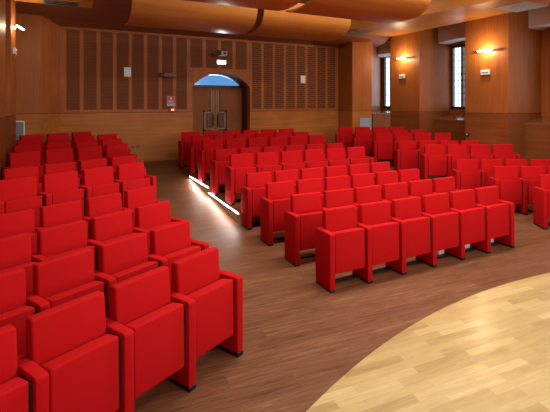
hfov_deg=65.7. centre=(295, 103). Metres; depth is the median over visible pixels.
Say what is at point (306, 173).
seat
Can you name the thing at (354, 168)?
seat
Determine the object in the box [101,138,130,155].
seat
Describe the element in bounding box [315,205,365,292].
seat
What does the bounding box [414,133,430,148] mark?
seat
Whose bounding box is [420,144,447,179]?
seat
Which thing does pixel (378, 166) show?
seat
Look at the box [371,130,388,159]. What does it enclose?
seat
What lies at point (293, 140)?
seat
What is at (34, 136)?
seat
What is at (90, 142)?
seat
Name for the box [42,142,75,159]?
seat
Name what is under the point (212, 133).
seat
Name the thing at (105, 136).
seat
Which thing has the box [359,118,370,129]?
wall panel
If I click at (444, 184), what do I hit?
seat
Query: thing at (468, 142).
seat
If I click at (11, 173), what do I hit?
seat
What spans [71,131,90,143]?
seat
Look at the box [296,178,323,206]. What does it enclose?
seat
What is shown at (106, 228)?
seat
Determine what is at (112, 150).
seat
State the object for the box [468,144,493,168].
seat
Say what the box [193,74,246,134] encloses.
door
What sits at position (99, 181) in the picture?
seat
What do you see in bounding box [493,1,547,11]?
grille
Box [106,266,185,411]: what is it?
seat
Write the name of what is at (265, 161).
seat
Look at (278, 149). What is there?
seat
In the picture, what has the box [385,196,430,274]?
seat
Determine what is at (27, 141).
seat
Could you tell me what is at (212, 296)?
seat
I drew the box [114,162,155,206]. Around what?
seat
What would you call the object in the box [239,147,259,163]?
seat
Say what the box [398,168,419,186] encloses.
seat
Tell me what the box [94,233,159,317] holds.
seat
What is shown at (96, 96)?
wall
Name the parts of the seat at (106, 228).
armrest panel, backrest, seat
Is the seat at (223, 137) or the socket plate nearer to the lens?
the seat at (223, 137)
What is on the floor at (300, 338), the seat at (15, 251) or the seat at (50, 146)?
the seat at (15, 251)
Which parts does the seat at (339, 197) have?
backrest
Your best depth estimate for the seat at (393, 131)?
12.05 m
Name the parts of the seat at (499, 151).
backrest, seat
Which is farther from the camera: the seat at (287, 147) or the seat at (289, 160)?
the seat at (287, 147)
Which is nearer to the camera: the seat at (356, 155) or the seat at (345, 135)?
the seat at (356, 155)
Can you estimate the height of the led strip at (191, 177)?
0.088 m
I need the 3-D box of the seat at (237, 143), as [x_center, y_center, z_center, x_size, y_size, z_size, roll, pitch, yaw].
[-1.335,1.212,9.434,0.520,0.871,0.337,0,0,-28]
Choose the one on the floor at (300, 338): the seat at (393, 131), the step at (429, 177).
the step at (429, 177)
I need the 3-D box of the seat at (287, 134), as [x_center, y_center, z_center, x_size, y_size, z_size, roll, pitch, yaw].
[-0.319,1.179,10.893,0.520,0.871,0.337,0,0,-28]
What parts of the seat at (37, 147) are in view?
backrest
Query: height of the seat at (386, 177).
0.871 m
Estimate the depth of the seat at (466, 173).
8.66 m
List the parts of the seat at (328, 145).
backrest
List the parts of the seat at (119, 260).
armrest panel, backrest, seat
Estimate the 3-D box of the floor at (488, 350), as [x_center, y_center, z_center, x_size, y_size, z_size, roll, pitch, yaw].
[3.985,2.109,1.139,9.820,0.042,8.140,0,0,-28]
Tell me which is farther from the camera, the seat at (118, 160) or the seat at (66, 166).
the seat at (118, 160)
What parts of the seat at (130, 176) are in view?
armrest panel, backrest, seat, armrest panel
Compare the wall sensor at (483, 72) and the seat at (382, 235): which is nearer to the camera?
the seat at (382, 235)
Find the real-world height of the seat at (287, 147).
0.871 m
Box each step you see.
[166,159,224,193]
[210,192,259,225]
[345,151,404,170]
[420,176,440,179]
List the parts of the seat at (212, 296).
armrest panel, backrest, seat, armrest panel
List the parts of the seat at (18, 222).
backrest, seat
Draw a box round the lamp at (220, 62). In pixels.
[216,60,225,64]
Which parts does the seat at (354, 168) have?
backrest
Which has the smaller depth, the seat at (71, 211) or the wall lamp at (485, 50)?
the seat at (71, 211)
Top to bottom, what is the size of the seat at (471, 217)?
0.871 m
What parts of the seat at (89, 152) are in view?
backrest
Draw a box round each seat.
[0,176,43,226]
[0,209,36,253]
[0,233,36,292]
[0,268,36,356]
[0,325,31,411]
[2,151,42,178]
[2,166,41,191]
[7,144,43,166]
[16,139,44,154]
[17,291,120,411]
[19,134,44,148]
[26,248,105,317]
[31,220,95,269]
[35,200,89,238]
[37,171,84,215]
[39,162,80,184]
[41,148,77,170]
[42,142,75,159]
[43,133,72,145]
[43,137,73,151]
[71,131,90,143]
[71,135,93,148]
[73,140,102,155]
[73,145,107,173]
[78,158,106,184]
[78,166,120,215]
[82,192,121,238]
[87,209,138,269]
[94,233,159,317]
[97,134,116,144]
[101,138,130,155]
[102,143,137,165]
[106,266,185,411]
[110,155,145,178]
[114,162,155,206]
[122,186,160,225]
[133,201,184,252]
[148,220,209,289]
[166,247,242,392]
[178,131,199,168]
[188,135,210,174]
[198,139,222,181]
[203,131,219,138]
[210,148,235,195]
[214,134,231,147]
[223,130,239,137]
[223,138,244,153]
[225,153,256,204]
[235,134,252,146]
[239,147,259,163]
[241,171,271,229]
[243,130,258,137]
[245,137,266,152]
[254,152,282,181]
[255,133,271,145]
[260,181,293,246]
[261,129,276,136]
[263,146,282,161]
[269,136,286,150]
[274,132,290,144]
[274,169,298,193]
[279,128,293,135]
[279,150,305,179]
[284,192,321,266]
[285,145,303,160]
[289,135,306,149]
[293,132,308,143]
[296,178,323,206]
[300,167,323,189]
[302,149,328,177]
[306,144,325,158]
[308,135,325,152]
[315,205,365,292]
[322,188,357,220]
[323,175,353,201]
[324,148,349,174]
[325,143,345,156]
[325,165,350,187]
[335,127,353,149]
[345,146,373,172]
[348,163,374,180]
[351,173,374,190]
[352,130,372,154]
[352,200,399,283]
[353,127,369,136]
[353,185,381,206]
[370,127,386,155]
[370,162,389,176]
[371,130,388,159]
[372,133,393,165]
[375,170,397,197]
[382,182,407,212]
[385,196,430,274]
[389,127,403,132]
[390,130,407,160]
[391,133,411,165]
[394,140,418,172]
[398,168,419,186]
[408,179,432,198]
[410,130,425,139]
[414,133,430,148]
[416,192,458,267]
[417,140,436,177]
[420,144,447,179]
[432,176,457,193]
[433,133,450,143]
[439,140,457,177]
[443,144,470,176]
[444,189,484,259]
[451,159,481,189]
[460,140,478,153]
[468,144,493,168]
[470,186,514,253]
[478,159,502,186]
[488,166,522,211]
[490,144,520,165]
[505,159,527,176]
[515,166,544,214]
[529,159,549,173]
[532,174,549,229]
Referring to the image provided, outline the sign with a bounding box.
[167,96,174,105]
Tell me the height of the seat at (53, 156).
0.871 m
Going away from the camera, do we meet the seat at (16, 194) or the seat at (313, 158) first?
the seat at (16, 194)
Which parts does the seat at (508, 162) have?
backrest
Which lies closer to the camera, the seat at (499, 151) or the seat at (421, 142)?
the seat at (499, 151)
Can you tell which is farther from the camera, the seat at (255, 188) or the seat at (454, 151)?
the seat at (454, 151)
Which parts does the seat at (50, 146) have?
backrest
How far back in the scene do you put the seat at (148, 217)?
4.96 m
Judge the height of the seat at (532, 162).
0.871 m
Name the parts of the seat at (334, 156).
armrest panel, backrest, seat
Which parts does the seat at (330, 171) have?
backrest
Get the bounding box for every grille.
[125,68,129,75]
[348,29,371,33]
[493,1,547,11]
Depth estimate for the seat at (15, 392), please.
2.25 m
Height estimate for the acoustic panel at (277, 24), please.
1.325 m
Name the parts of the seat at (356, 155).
armrest panel, backrest, seat, armrest panel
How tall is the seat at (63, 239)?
0.871 m
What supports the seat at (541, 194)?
on the floor at (300, 338)
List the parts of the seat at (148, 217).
armrest panel, backrest, seat, armrest panel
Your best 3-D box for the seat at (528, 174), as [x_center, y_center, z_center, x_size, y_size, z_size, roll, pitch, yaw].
[4.472,1.623,8.006,0.520,0.871,0.337,0,0,-1]
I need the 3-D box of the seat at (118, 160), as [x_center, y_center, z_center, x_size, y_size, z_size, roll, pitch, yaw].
[-2.929,1.345,7.347,0.337,0.871,0.590,0,0,34]
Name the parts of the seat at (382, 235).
armrest panel, backrest, rail, seat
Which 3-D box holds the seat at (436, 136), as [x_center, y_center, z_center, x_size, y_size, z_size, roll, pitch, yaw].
[3.900,1.212,11.217,0.590,0.871,0.337,0,0,-1]
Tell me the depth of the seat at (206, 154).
9.06 m
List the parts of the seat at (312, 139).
backrest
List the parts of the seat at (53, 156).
backrest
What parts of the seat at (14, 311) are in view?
backrest, seat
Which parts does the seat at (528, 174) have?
armrest panel, backrest, seat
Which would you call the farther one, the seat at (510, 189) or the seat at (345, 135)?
the seat at (345, 135)
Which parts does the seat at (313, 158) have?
armrest panel, backrest, seat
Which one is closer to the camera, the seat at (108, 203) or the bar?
the seat at (108, 203)
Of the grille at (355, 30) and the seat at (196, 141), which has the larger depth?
the grille at (355, 30)
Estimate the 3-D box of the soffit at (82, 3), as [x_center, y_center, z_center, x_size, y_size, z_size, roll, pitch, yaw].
[-1.524,-2.455,1.952,1.760,0.870,15.080,0,0,-28]
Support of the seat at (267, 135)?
on the step at (173, 162)
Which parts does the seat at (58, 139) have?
backrest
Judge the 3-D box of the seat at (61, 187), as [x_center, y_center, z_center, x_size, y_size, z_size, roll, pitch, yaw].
[-3.115,1.364,5.652,0.337,0.871,0.520,0,0,34]
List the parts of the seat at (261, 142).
backrest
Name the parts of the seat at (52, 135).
backrest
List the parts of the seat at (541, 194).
armrest panel, backrest, seat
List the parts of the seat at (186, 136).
armrest panel, seat, backrest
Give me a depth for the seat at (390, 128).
12.86 m
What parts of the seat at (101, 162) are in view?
backrest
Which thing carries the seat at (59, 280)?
on the floor at (300, 338)
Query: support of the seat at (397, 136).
on the step at (391, 167)
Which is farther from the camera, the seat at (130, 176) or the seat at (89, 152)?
the seat at (89, 152)
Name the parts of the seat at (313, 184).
backrest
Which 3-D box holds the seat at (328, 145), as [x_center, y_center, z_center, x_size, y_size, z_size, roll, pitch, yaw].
[0.948,1.345,9.745,0.590,0.871,0.337,0,0,-28]
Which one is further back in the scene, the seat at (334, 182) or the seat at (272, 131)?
the seat at (272, 131)
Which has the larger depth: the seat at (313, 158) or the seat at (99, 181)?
the seat at (313, 158)
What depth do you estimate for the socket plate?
11.03 m
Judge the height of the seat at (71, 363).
0.871 m
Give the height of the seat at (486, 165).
0.871 m
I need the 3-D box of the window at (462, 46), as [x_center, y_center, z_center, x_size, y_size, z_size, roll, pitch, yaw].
[5.094,-0.795,12.248,0.161,1.930,1.490,0,0,-28]
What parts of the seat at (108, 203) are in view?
armrest panel, backrest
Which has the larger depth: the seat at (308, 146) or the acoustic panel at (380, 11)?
the seat at (308, 146)
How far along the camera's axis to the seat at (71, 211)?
4.90 m
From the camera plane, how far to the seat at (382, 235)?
5.12 m
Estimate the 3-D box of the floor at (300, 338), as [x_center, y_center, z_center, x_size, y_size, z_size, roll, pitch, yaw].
[2.194,1.810,5.376,11.650,0.580,17.800,0,0,-28]
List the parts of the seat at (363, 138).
armrest panel, backrest, seat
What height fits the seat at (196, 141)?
0.871 m
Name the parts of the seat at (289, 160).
armrest panel, backrest, seat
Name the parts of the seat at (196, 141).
armrest panel, seat, backrest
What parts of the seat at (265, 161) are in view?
armrest panel, backrest, seat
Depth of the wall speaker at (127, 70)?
10.92 m
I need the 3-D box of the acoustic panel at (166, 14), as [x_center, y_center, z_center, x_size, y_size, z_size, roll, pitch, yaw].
[-2.140,-2.228,8.781,2.450,1.325,1.240,0,0,-28]
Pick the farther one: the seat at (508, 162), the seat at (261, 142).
the seat at (261, 142)
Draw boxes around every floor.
[134,160,549,411]
[306,273,549,411]
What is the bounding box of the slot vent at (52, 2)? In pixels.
[43,0,78,6]
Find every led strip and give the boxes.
[189,176,208,188]
[209,193,239,214]
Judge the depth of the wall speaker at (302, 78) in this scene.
13.35 m
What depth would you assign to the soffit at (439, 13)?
10.27 m
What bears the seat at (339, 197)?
on the floor at (300, 338)
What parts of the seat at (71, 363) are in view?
armrest panel, backrest, seat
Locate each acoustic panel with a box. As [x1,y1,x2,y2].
[124,0,257,33]
[185,0,301,10]
[243,3,350,41]
[285,0,430,23]
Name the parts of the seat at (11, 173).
backrest, seat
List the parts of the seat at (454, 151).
armrest panel, backrest, seat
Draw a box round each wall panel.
[16,121,24,139]
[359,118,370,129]
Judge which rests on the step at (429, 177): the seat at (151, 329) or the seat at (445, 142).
the seat at (445, 142)
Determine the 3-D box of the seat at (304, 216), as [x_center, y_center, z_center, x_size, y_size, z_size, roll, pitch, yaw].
[0.153,1.649,5.665,0.520,0.871,0.337,0,0,-28]
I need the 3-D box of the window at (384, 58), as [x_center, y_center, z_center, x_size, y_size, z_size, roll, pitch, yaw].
[3.605,-0.795,15.024,0.161,1.930,1.470,0,0,-28]
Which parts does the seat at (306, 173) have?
backrest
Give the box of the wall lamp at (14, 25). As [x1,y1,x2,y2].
[13,24,24,30]
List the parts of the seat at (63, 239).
armrest panel, backrest, seat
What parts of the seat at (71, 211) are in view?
armrest panel, backrest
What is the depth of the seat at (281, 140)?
9.97 m
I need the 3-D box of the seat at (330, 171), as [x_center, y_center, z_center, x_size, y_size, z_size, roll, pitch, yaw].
[0.767,1.595,7.821,0.520,0.871,0.337,0,0,-28]
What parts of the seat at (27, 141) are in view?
backrest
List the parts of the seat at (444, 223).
armrest panel, backrest, rail, seat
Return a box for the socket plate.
[129,145,140,148]
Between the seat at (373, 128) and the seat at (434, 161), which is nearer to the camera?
the seat at (434, 161)
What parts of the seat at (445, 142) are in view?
backrest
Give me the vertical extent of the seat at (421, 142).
0.871 m
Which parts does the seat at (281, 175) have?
backrest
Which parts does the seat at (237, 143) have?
backrest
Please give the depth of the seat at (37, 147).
7.59 m
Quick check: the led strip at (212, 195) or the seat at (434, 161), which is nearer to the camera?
the led strip at (212, 195)
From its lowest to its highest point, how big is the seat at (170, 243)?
0.871 m
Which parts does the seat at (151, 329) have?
armrest panel, backrest, seat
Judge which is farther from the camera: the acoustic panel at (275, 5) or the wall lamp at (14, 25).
the wall lamp at (14, 25)
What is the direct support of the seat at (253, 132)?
on the step at (173, 162)
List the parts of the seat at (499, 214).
armrest panel, backrest, seat, armrest panel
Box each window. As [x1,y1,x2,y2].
[383,56,389,107]
[451,43,464,108]
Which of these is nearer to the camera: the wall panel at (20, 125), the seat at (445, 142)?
the wall panel at (20, 125)
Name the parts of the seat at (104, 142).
backrest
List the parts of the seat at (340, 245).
armrest panel, backrest, rail, seat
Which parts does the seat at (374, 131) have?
backrest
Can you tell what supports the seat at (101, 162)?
on the step
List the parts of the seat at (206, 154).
armrest panel, seat, backrest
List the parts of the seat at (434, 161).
armrest panel, backrest, seat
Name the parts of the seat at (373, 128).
backrest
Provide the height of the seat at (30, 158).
0.871 m
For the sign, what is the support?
attached to the wall at (96, 96)
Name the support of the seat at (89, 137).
on the step
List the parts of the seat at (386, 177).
backrest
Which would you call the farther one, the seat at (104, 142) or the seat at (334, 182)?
the seat at (104, 142)
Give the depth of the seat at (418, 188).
6.67 m
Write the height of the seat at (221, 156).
0.871 m
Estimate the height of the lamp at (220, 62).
0.125 m
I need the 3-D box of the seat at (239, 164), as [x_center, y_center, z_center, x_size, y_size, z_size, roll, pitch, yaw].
[-0.988,1.364,7.793,0.520,0.871,0.337,0,0,-28]
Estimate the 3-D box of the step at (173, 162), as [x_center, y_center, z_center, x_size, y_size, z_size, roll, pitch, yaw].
[-1.105,1.809,10.766,3.581,0.582,3.380,0,0,-28]
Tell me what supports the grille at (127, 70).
attached to the wall speaker at (127, 70)
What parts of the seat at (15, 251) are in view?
backrest, seat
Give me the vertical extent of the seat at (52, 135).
0.871 m
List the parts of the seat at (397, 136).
armrest panel, backrest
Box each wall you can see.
[0,0,59,179]
[60,26,337,161]
[338,4,549,165]
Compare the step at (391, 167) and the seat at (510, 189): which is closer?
the seat at (510, 189)
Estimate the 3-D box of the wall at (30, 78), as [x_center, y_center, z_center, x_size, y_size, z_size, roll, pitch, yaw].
[-2.223,-0.400,2.577,1.202,5.000,16.844,0,0,-28]
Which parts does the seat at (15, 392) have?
backrest, seat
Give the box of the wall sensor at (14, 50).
[12,48,16,54]
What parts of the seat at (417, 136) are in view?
backrest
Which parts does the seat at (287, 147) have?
backrest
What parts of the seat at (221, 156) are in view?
armrest panel, seat, backrest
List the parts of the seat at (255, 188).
armrest panel, seat, backrest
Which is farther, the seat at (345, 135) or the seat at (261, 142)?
the seat at (345, 135)
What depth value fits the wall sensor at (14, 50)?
8.07 m
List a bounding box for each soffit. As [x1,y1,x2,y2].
[14,0,93,7]
[348,0,549,36]
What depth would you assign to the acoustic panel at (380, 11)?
7.30 m
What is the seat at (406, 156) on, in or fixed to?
on the step at (429, 177)
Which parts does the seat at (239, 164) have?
armrest panel, backrest, seat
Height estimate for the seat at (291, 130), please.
0.871 m
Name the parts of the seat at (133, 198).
armrest panel, backrest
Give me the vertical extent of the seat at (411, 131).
0.871 m
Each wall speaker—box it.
[124,67,130,76]
[300,75,304,82]
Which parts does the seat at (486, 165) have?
armrest panel, seat, backrest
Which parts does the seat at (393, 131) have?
backrest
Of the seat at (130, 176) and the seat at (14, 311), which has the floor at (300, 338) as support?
the seat at (14, 311)
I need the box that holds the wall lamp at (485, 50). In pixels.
[477,49,492,52]
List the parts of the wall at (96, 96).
perforated panel, perforated panel, perforated panel, perforated panel, perforated panel, perforated panel, skirting, perforated panel, perforated panel, perforated panel, cornice, perforated panel, perforated panel, perforated panel, perforated panel, perforated panel, perforated panel, perforated panel, perforated panel, perforated panel, perforated panel, perforated panel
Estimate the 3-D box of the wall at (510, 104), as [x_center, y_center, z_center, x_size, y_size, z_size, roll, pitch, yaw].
[6.223,-0.400,7.651,2.540,5.000,17.800,0,0,-28]
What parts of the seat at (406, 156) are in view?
armrest panel, backrest, seat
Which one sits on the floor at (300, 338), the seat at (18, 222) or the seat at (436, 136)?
the seat at (18, 222)
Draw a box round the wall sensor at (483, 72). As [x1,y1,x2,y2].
[481,70,489,74]
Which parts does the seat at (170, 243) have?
armrest panel, backrest, seat, armrest panel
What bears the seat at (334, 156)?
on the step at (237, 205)
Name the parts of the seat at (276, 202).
armrest panel, backrest, seat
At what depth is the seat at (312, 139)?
10.46 m
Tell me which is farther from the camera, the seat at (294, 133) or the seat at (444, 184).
the seat at (294, 133)
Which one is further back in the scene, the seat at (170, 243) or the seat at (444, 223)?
the seat at (444, 223)
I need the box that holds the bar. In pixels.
[159,73,176,76]
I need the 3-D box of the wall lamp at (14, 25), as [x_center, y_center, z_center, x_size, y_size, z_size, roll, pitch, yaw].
[-5.390,-1.480,8.246,0.121,0.100,0.570,0,0,-18]
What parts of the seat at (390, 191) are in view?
backrest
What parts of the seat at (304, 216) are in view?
armrest panel, backrest, rail, seat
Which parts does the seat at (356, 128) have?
backrest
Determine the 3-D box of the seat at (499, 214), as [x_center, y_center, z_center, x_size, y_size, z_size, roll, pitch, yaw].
[2.856,1.664,6.201,0.590,0.871,0.337,0,0,-28]
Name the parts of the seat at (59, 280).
armrest panel, backrest, seat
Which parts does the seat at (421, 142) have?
armrest panel, backrest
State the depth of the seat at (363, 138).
11.85 m
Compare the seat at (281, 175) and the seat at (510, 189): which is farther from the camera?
the seat at (510, 189)
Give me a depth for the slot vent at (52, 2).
8.55 m
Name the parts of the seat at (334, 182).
backrest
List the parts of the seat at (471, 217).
armrest panel, backrest, rail, seat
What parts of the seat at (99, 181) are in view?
armrest panel, backrest, seat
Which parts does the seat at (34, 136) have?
backrest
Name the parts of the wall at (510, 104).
sill, sill, sill, sill, sill, sill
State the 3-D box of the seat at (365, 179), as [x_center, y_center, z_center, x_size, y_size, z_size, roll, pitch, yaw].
[1.148,1.623,7.112,0.520,0.871,0.337,0,0,-28]
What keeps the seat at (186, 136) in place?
on the step at (173, 162)
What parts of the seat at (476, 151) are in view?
backrest, seat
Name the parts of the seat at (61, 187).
armrest panel, backrest, seat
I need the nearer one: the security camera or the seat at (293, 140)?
the seat at (293, 140)
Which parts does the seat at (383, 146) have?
armrest panel, backrest, seat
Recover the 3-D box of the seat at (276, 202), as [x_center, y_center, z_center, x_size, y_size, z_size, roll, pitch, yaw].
[-0.227,1.623,6.374,0.520,0.871,0.337,0,0,-28]
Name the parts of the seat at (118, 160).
backrest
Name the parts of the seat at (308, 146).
backrest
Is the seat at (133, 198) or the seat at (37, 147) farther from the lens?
the seat at (37, 147)
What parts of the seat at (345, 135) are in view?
armrest panel, backrest, seat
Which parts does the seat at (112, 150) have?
backrest, armrest panel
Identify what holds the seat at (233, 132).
on the step at (173, 162)
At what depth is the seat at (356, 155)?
9.01 m
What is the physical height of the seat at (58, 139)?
0.871 m
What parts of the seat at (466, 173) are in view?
armrest panel, backrest, seat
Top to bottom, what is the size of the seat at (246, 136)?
0.871 m
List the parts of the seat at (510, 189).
armrest panel, backrest, seat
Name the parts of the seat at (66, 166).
backrest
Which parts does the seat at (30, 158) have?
backrest, seat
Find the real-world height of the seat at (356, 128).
0.871 m
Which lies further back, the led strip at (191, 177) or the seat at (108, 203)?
the led strip at (191, 177)
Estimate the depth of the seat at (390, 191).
6.43 m
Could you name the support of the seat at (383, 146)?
on the step at (391, 167)
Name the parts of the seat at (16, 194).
armrest panel, backrest, seat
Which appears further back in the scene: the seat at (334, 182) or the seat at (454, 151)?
the seat at (454, 151)
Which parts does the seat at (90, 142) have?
backrest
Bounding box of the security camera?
[212,50,226,55]
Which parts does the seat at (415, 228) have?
armrest panel, backrest, rail, seat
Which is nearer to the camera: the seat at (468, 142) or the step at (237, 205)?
the step at (237, 205)

